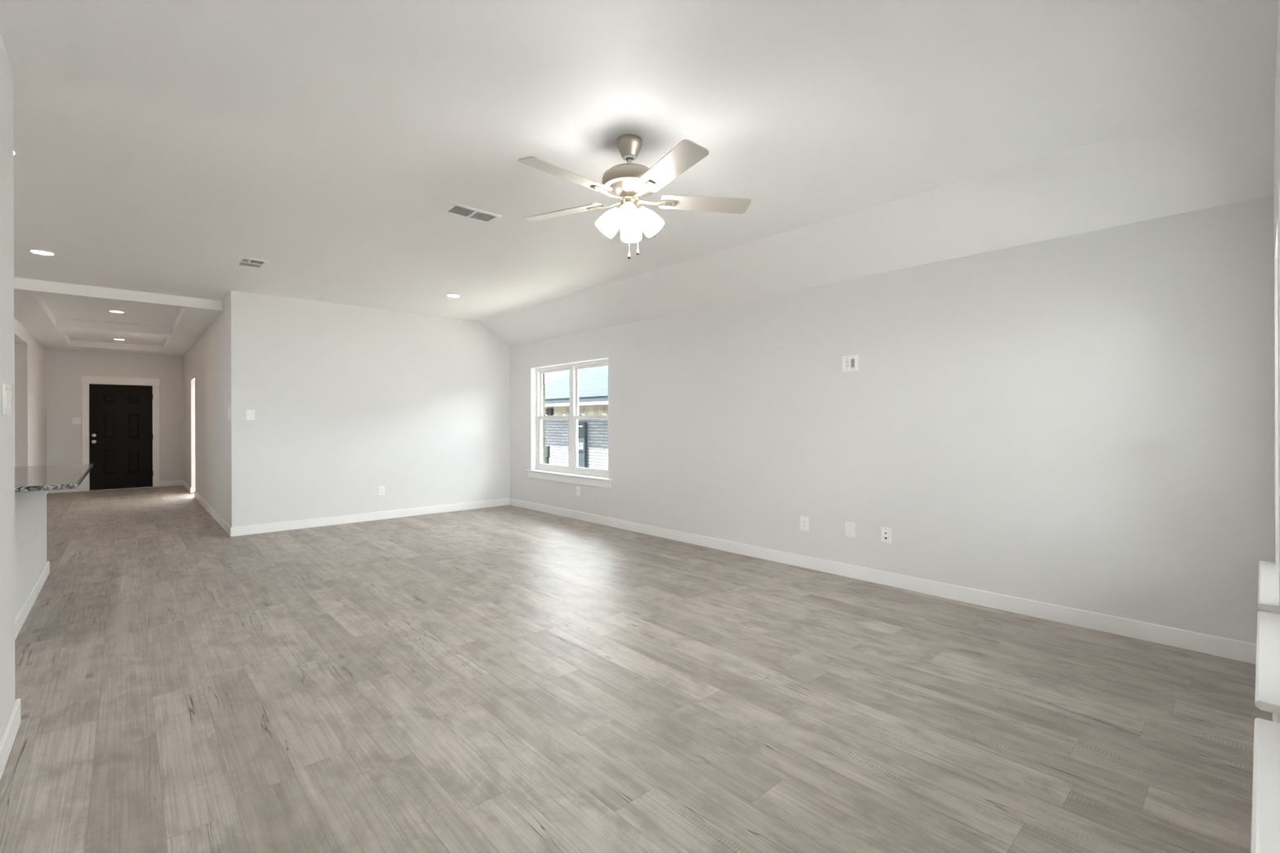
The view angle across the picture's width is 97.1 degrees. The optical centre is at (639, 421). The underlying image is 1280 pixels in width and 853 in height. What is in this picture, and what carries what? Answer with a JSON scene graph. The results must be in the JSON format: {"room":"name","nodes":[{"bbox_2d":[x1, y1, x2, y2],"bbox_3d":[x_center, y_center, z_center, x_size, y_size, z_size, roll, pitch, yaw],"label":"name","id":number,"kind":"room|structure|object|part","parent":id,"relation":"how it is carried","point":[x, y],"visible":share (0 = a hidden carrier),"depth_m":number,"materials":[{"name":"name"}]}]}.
{"room":"empty living room","nodes":[
{"label":"empty living room","id":0,"kind":"room"},
{"bbox_2d":[0,32,15,737],"bbox_3d":[-1.484,-0.103,1.023,0.120,2.770,3.590,0,0,-42],"label":"wall","id":1,"kind":"structure","parent":0,"point":[7,678],"depth_m":2.24,"materials":[{"name":"beige paint"}]},
{"bbox_2d":[2,383,12,415],"bbox_3d":[-2.487,-0.085,2.226,0.012,0.121,0.173,0,0,-42],"label":"light switch","id":2,"kind":"object","parent":1,"relation":"attached to","point":[6,388],"visible":1,"depth_m":2.19,"materials":[{"name":"white plastic"}]},
{"bbox_2d":[0,698,21,780],"bbox_3d":[-1.479,1.229,1.034,0.135,0.105,3.605,0,0,-42],"label":"baseboard","id":3,"kind":"structure","parent":1,"relation":"attached to","point":[7,738],"depth_m":2.19,"materials":[{"name":"white wood"}]},
{"bbox_2d":[13,317,46,466],"bbox_3d":[-8.770,-0.081,7.922,0.190,2.770,6.480,0,0,-42],"label":"wall","id":4,"kind":"structure","parent":0,"point":[29,353],"depth_m":8.43,"materials":[{"name":"beige paint"}]},
{"bbox_2d":[46,347,183,485],"bbox_3d":[-10.133,-0.076,10.959,2.255,2.770,0.150,0,0,-42],"label":"wall","id":5,"kind":"structure","parent":0,"point":[64,367],"depth_m":10.72,"materials":[{"name":"beige paint"}]},
{"bbox_2d":[71,417,81,424],"bbox_3d":[-10.483,-0.006,10.532,0.127,0.121,0.012,0,0,-42],"label":"light switch","id":6,"kind":"object","parent":5,"relation":"attached to","point":[74,420],"visible":1,"depth_m":10.53,"materials":[{"name":"white plastic"}]},
{"bbox_2d":[48,480,182,493],"bbox_3d":[-10.048,1.256,10.921,1.915,0.105,0.015,0,0,-42],"label":"baseboard","id":7,"kind":"structure","parent":5,"relation":"attached to","point":[166,483],"depth_m":11.31,"materials":[{"name":"white wood"}]},
{"bbox_2d":[80,375,159,491],"bbox_3d":[-9.996,0.227,10.916,1.138,2.163,0.096,0,0,-42],"label":"door","id":8,"kind":"structure","parent":5,"relation":"in","point":[123,420],"depth_m":10.92,"materials":[{"name":"black wood"}]},
{"bbox_2d":[183,293,230,525],"bbox_3d":[-7.007,-0.086,9.104,0.120,2.770,7.100,0,0,-42],"label":"wall","id":9,"kind":"structure","parent":0,"point":[206,363],"depth_m":7.95,"materials":[{"name":"beige paint"}]},
{"bbox_2d":[182,480,231,536],"bbox_3d":[-6.917,1.246,8.999,0.135,0.105,7.070,0,0,-42],"label":"baseboard","id":10,"kind":"structure","parent":9,"relation":"attached to","point":[214,514],"depth_m":7.92,"materials":[{"name":"white wood"}]},
{"bbox_2d":[229,290,510,527],"bbox_3d":[-3.325,-0.098,7.572,3.510,2.770,0.120,0,0,-42],"label":"wall","id":11,"kind":"structure","parent":0,"point":[348,402],"depth_m":7.25,"materials":[{"name":"beige paint"}]},
{"bbox_2d":[246,409,254,420],"bbox_3d":[-4.448,-0.075,6.463,0.081,0.121,0.012,0,0,-42],"label":"light switch","id":12,"kind":"object","parent":11,"relation":"attached to","point":[250,413],"visible":1,"depth_m":6.46,"materials":[{"name":"white plastic"}]},
{"bbox_2d":[230,497,509,537],"bbox_3d":[-3.294,1.235,7.505,3.490,0.105,0.015,0,0,-42],"label":"baseboard","id":13,"kind":"structure","parent":11,"relation":"attached to","point":[330,521],"depth_m":7.22,"materials":[{"name":"white wood"}]},
{"bbox_2d":[378,485,384,495],"bbox_3d":[-3.389,0.910,7.423,0.081,0.121,0.009,0,0,-42],"label":"wall outlet","id":14,"kind":"object","parent":11,"relation":"attached to","point":[381,489],"visible":1,"depth_m":7.42,"materials":[{"name":"white plastic"}]},
{"bbox_2d":[542,373,545,463],"bbox_3d":[-1.560,0.332,8.580,0.103,3.300,15.400,0,0,-42],"label":"wall","id":15,"kind":"structure","parent":0,"point":[544,375],"depth_m":8.49,"materials":[{"name":"white paint"}]},
{"bbox_2d":[0,484,1272,852],"bbox_3d":[-5.010,1.353,5.416,9.260,0.120,15.240,0,0,-42],"label":"floor","id":16,"kind":"structure","parent":0,"point":[506,678],"depth_m":2.57,"materials":[{"name":"grey wood"}]},
{"bbox_2d":[14,490,49,640],"bbox_3d":[-4.633,0.848,3.702,0.915,0.888,2.175,0,0,-42],"label":"kitchen island","id":17,"kind":"object","parent":16,"relation":"on","point":[32,569],"visible":0.68,"depth_m":3.89,"materials":[{"name":"beige paint"}]},
{"bbox_3d":[-4.632,1.239,3.702,0.915,0.105,2.175,0,0,-42],"label":"baseboard","id":18,"kind":"part","parent":17,"relation":"part of","materials":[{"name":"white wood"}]},
{"bbox_2d":[14,463,93,492],"bbox_3d":[-4.545,0.388,3.767,1.235,0.030,2.230,0,0,-42],"label":"island countertop","id":19,"kind":"structure","parent":17,"relation":"on","point":[42,477],"depth_m":3.77,"materials":[{"name":"stone"}]},
{"bbox_2d":[0,0,1278,346],"bbox_3d":[-4.996,-1.297,5.436,9.320,0.640,15.240,0,0,-42],"label":"ceiling","id":20,"kind":"structure","parent":0,"point":[162,144],"depth_m":2.90,"materials":[{"name":"paint"}]},
{"bbox_2d":[13,147,20,155],"bbox_3d":[-3.462,-1.468,3.040,0.180,0.008,0.180,0,0,-42],"label":"recessed light","id":21,"kind":"object","parent":20,"relation":"in","point":[15,152],"visible":0.34,"depth_m":3.09,"materials":[{"name":"white plastic"}]},
{"bbox_2d":[26,248,57,255],"bbox_3d":[-5.177,-1.463,4.900,0.180,0.008,0.180,0,0,-42],"label":"recessed light","id":22,"kind":"object","parent":20,"relation":"in","point":[33,251],"visible":1,"depth_m":4.89,"materials":[{"name":"white plastic"}]},
{"bbox_2d":[107,310,125,312],"bbox_3d":[-6.948,-1.457,7.513,0.180,0.008,0.180,0,0,-42],"label":"recessed light","id":23,"kind":"object","parent":20,"relation":"in","point":[113,311],"visible":1,"depth_m":7.50,"materials":[{"name":"white plastic"}]},
{"bbox_2d":[13,277,222,355],"bbox_3d":[-7.933,-1.403,8.584,1.945,0.120,6.330,0,0,-42],"label":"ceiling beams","id":24,"kind":"structure","parent":20,"relation":"attached to","point":[195,316],"depth_m":7.68,"materials":[{"name":"paint"}]},
{"bbox_2d":[235,256,268,269],"bbox_3d":[-3.598,-1.467,5.241,0.212,0.010,0.334,0,0,-42],"label":"ceiling vent","id":25,"kind":"object","parent":20,"relation":"in","point":[242,261],"visible":1,"depth_m":5.23,"materials":[{"name":"white metal"}]},
{"bbox_2d":[445,293,461,297],"bbox_3d":[-2.185,-1.472,6.628,0.180,0.008,0.180,0,0,-42],"label":"recessed light","id":26,"kind":"object","parent":20,"relation":"in","point":[446,295],"visible":1,"depth_m":6.60,"materials":[{"name":"white plastic"}]},
{"bbox_2d":[442,203,501,223],"bbox_3d":[-1.192,-1.473,4.018,0.355,0.012,0.202,0,0,-42],"label":"ceiling vent","id":27,"kind":"object","parent":20,"relation":"in","point":[455,209],"visible":1,"depth_m":4.01,"materials":[{"name":"white metal"}]},
{"bbox_2d":[518,133,751,258],"bbox_3d":[-0.079,-1.162,2.949,1.234,0.641,1.271,0,0,-42],"label":"ceiling fan","id":28,"kind":"object","parent":20,"relation":"hanging from","point":[629,182],"visible":1,"depth_m":2.92,"materials":[{"name":"silver metal"}]},
{"bbox_3d":[-0.422,-1.170,3.165,0.490,0.007,0.136,0,12,27],"label":"fan blade","id":29,"kind":"part","parent":28,"relation":"part of","materials":[{"name":"beige wood"}]},
{"bbox_3d":[-0.343,-1.170,2.690,0.490,0.007,0.136,0,12,-46],"label":"fan blade","id":30,"kind":"part","parent":28,"relation":"part of","materials":[{"name":"white wood"}]},
{"bbox_3d":[-0.149,-1.060,2.987,0.117,0.139,0.117,40,2,2],"label":"lamp shade","id":31,"kind":"part","parent":28,"relation":"part of","materials":[{"name":"white glass"}]},
{"bbox_3d":[-0.060,-1.061,2.888,0.117,0.139,0.117,0,-40,3],"label":"lamp shade","id":32,"kind":"part","parent":28,"relation":"part of","materials":[{"name":"white glass"}]},
{"bbox_3d":[-0.059,-1.073,2.899,0.052,0.078,0.052,0,-40,3],"label":"bulb","id":33,"kind":"part","parent":28,"relation":"part of","materials":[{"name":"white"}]},
{"bbox_3d":[-0.050,-1.061,3.076,0.117,0.139,0.117,0,40,3],"label":"lamp shade","id":34,"kind":"part","parent":28,"relation":"part of","materials":[{"name":"white glass"}]},
{"bbox_3d":[0.005,-1.171,3.388,0.136,0.007,0.490,-12,-2,8],"label":"fan blade","id":35,"kind":"part","parent":28,"relation":"part of","materials":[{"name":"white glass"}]},
{"bbox_3d":[0.039,-1.061,2.977,0.117,0.139,0.117,-40,-2,2],"label":"lamp shade","id":36,"kind":"part","parent":28,"relation":"part of","materials":[{"name":"white glass"}]},
{"bbox_3d":[0.134,-1.171,2.618,0.136,0.007,0.490,13,-6,-27],"label":"fan blade","id":37,"kind":"part","parent":28,"relation":"part of","materials":[{"name":"white wood"}]},
{"bbox_3d":[0.349,-1.172,3.050,0.490,0.007,0.136,0,-12,-10],"label":"fan blade","id":38,"kind":"part","parent":28,"relation":"part of","materials":[{"name":"white wood"}]},
{"bbox_2d":[509,195,1275,644],"bbox_3d":[-1.659,0.057,8.463,0.195,2.450,15.240,0,0,-42],"label":"wall","id":39,"kind":"structure","parent":0,"point":[1085,421],"depth_m":3.85,"materials":[{"name":"beige paint"}]},
{"bbox_2d":[525,357,613,488],"bbox_3d":[-0.932,0.016,7.629,0.240,1.598,1.962,0,0,-42],"label":"window","id":40,"kind":"structure","parent":39,"relation":"in","point":[571,473],"depth_m":7.70,"materials":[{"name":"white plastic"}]},
{"bbox_3d":[-1.206,0.291,7.981,0.028,0.739,0.801,0,0,-42],"label":"sash","id":41,"kind":"part","parent":40,"relation":"part of","materials":[{"name":"glass"}]},
{"bbox_3d":[-1.185,-0.380,8.003,0.024,0.708,0.801,0,0,-42],"label":"sash","id":42,"kind":"part","parent":40,"relation":"part of","materials":[{"name":"clear glass"}]},
{"bbox_3d":[-0.607,0.289,7.322,0.028,0.739,0.801,0,0,-42],"label":"sash","id":43,"kind":"part","parent":40,"relation":"part of","materials":[{"name":"glass"}]},
{"bbox_3d":[-0.585,-0.382,7.343,0.024,0.708,0.801,0,0,-42],"label":"sash","id":44,"kind":"part","parent":40,"relation":"part of","materials":[{"name":"clear glass"}]},
{"bbox_2d":[576,486,580,495],"bbox_3d":[-0.809,0.907,7.379,0.009,0.121,0.081,0,0,-42],"label":"wall outlet","id":45,"kind":"object","parent":39,"relation":"attached to","point":[577,487],"visible":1,"depth_m":7.37,"materials":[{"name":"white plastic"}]},
{"bbox_2d":[800,515,808,531],"bbox_3d":[1.427,0.888,4.917,0.009,0.121,0.081,0,0,-42],"label":"wall outlet","id":46,"kind":"object","parent":39,"relation":"attached to","point":[803,520],"visible":1,"depth_m":4.91,"materials":[{"name":"white plastic"}]},
{"bbox_2d":[802,520,805,527],"bbox_3d":[1.427,0.888,4.917,0.008,0.066,0.033,0,0,-42],"label":"receptacle","id":47,"kind":"object","parent":46,"relation":"attached to","point":[803,521],"depth_m":4.91,"materials":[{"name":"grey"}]},
{"bbox_2d":[844,521,854,537],"bbox_3d":[1.710,0.884,4.607,0.007,0.121,0.082,0,0,-42],"label":"blank plate","id":48,"kind":"object","parent":39,"relation":"attached to","point":[849,526],"visible":1,"depth_m":4.60,"materials":[{"name":"white plastic"}]},
{"bbox_2d":[842,355,857,372],"bbox_3d":[1.708,-0.471,4.602,0.011,0.128,0.128,0,0,-42],"label":"plate","id":49,"kind":"object","parent":39,"relation":"attached to","point":[852,362],"visible":1,"depth_m":4.60,"materials":[{"name":"white plastic"}]},
{"bbox_2d":[845,359,848,368],"bbox_3d":[1.695,-0.471,4.622,0.003,0.066,0.033,0,0,-42],"label":"receptacle","id":50,"kind":"object","parent":49,"relation":"attached to","point":[846,361],"depth_m":4.62,"materials":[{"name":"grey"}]},
{"bbox_2d":[509,497,1256,664],"bbox_3d":[0.627,1.222,5.795,0.015,0.105,7.820,0,0,-42],"label":"baseboard","id":51,"kind":"structure","parent":39,"relation":"attached to","point":[1243,651],"depth_m":3.94,"materials":[{"name":"white wood"}]},
{"bbox_2d":[880,526,891,543],"bbox_3d":[1.907,0.883,4.387,0.012,0.121,0.080,0,0,-42],"label":"cable plate","id":52,"kind":"object","parent":39,"relation":"attached to","point":[886,532],"visible":1,"depth_m":4.38,"materials":[{"name":"white plastic"}]},
{"bbox_2d":[1273,0,1279,614],"bbox_3d":[0.042,-0.113,-0.151,9.260,2.780,0.200,0,0,-42],"label":"wall","id":53,"kind":"structure","parent":0,"point":[1277,117],"depth_m":2.13,"materials":[{"name":"beige paint"}]},
{"bbox_2d":[1250,717,1279,852],"bbox_3d":[1.168,0.009,0.912,0.985,1.598,0.250,0,0,-42],"label":"window","id":54,"kind":"structure","parent":53,"relation":"in","point":[1265,811],"depth_m":1.08,"materials":[{"name":"white wood"}]},
{"bbox_2d":[1254,188,1279,723],"bbox_3d":[1.984,0.007,1.653,0.980,1.598,0.250,0,0,-42],"label":"window","id":55,"kind":"structure","parent":53,"relation":"in","point":[1267,695],"depth_m":1.65,"materials":[{"name":"white wood"}]},
{"bbox_2d":[1257,222,1279,614],"bbox_3d":[2.804,0.004,2.398,0.975,1.598,0.250,0,0,-42],"label":"window","id":56,"kind":"structure","parent":53,"relation":"in","point":[1268,571],"depth_m":2.73,"materials":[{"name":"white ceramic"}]},
{"bbox_2d":[1272,713,1275,722],"bbox_3d":[1.512,1.220,1.326,4.685,0.105,0.015,0,0,-42],"label":"baseboard","id":57,"kind":"structure","parent":53,"relation":"attached to","point":[1273,714],"depth_m":2.23,"materials":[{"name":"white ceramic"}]},
{"label":"outside","id":58,"kind":"structure","parent":0,"visible":0},
{"bbox_3d":[4.386,1.988,17.488,90.000,0.050,100.000,0,0,-42],"label":"ground","id":59,"kind":"structure","parent":58,"visible":0},
{"bbox_2d":[545,445,550,463],"bbox_3d":[-2.264,1.289,13.800,0.090,1.390,0.150,0,0,-42],"label":"meter box","id":60,"kind":"object","parent":59,"relation":"on","point":[547,447],"visible":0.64,"depth_m":13.76,"materials":[{"name":"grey metal"}]},
{"bbox_3d":[-2.263,1.434,13.800,0.090,1.100,0.090,0,0,-42],"label":"post","id":61,"kind":"part","parent":60,"relation":"part of","materials":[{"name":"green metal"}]},
{"bbox_2d":[545,365,608,469],"bbox_3d":[3.873,-0.225,10.274,3.650,4.380,38.000,0,0,-42],"label":"neighbouring house","id":62,"kind":"structure","parent":59,"relation":"on","point":[593,382],"depth_m":14.18,"materials":[{"name":"grey paint"}]},
{"bbox_2d":[546,408,552,415],"bbox_3d":[-2.417,-0.250,15.098,0.050,0.190,0.270,0,0,-42],"label":"wall lantern","id":63,"kind":"object","parent":62,"relation":"attached to","point":[548,411],"visible":0.9,"depth_m":15.06,"materials":[{"name":"black metal"}]},
{"bbox_2d":[577,422,586,467],"bbox_3d":[-1.446,0.602,13.992,0.088,1.160,0.340,0,0,-42],"label":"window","id":64,"kind":"structure","parent":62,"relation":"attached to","point":[582,426],"depth_m":13.90,"materials":[{"name":"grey metal"}]}
]}

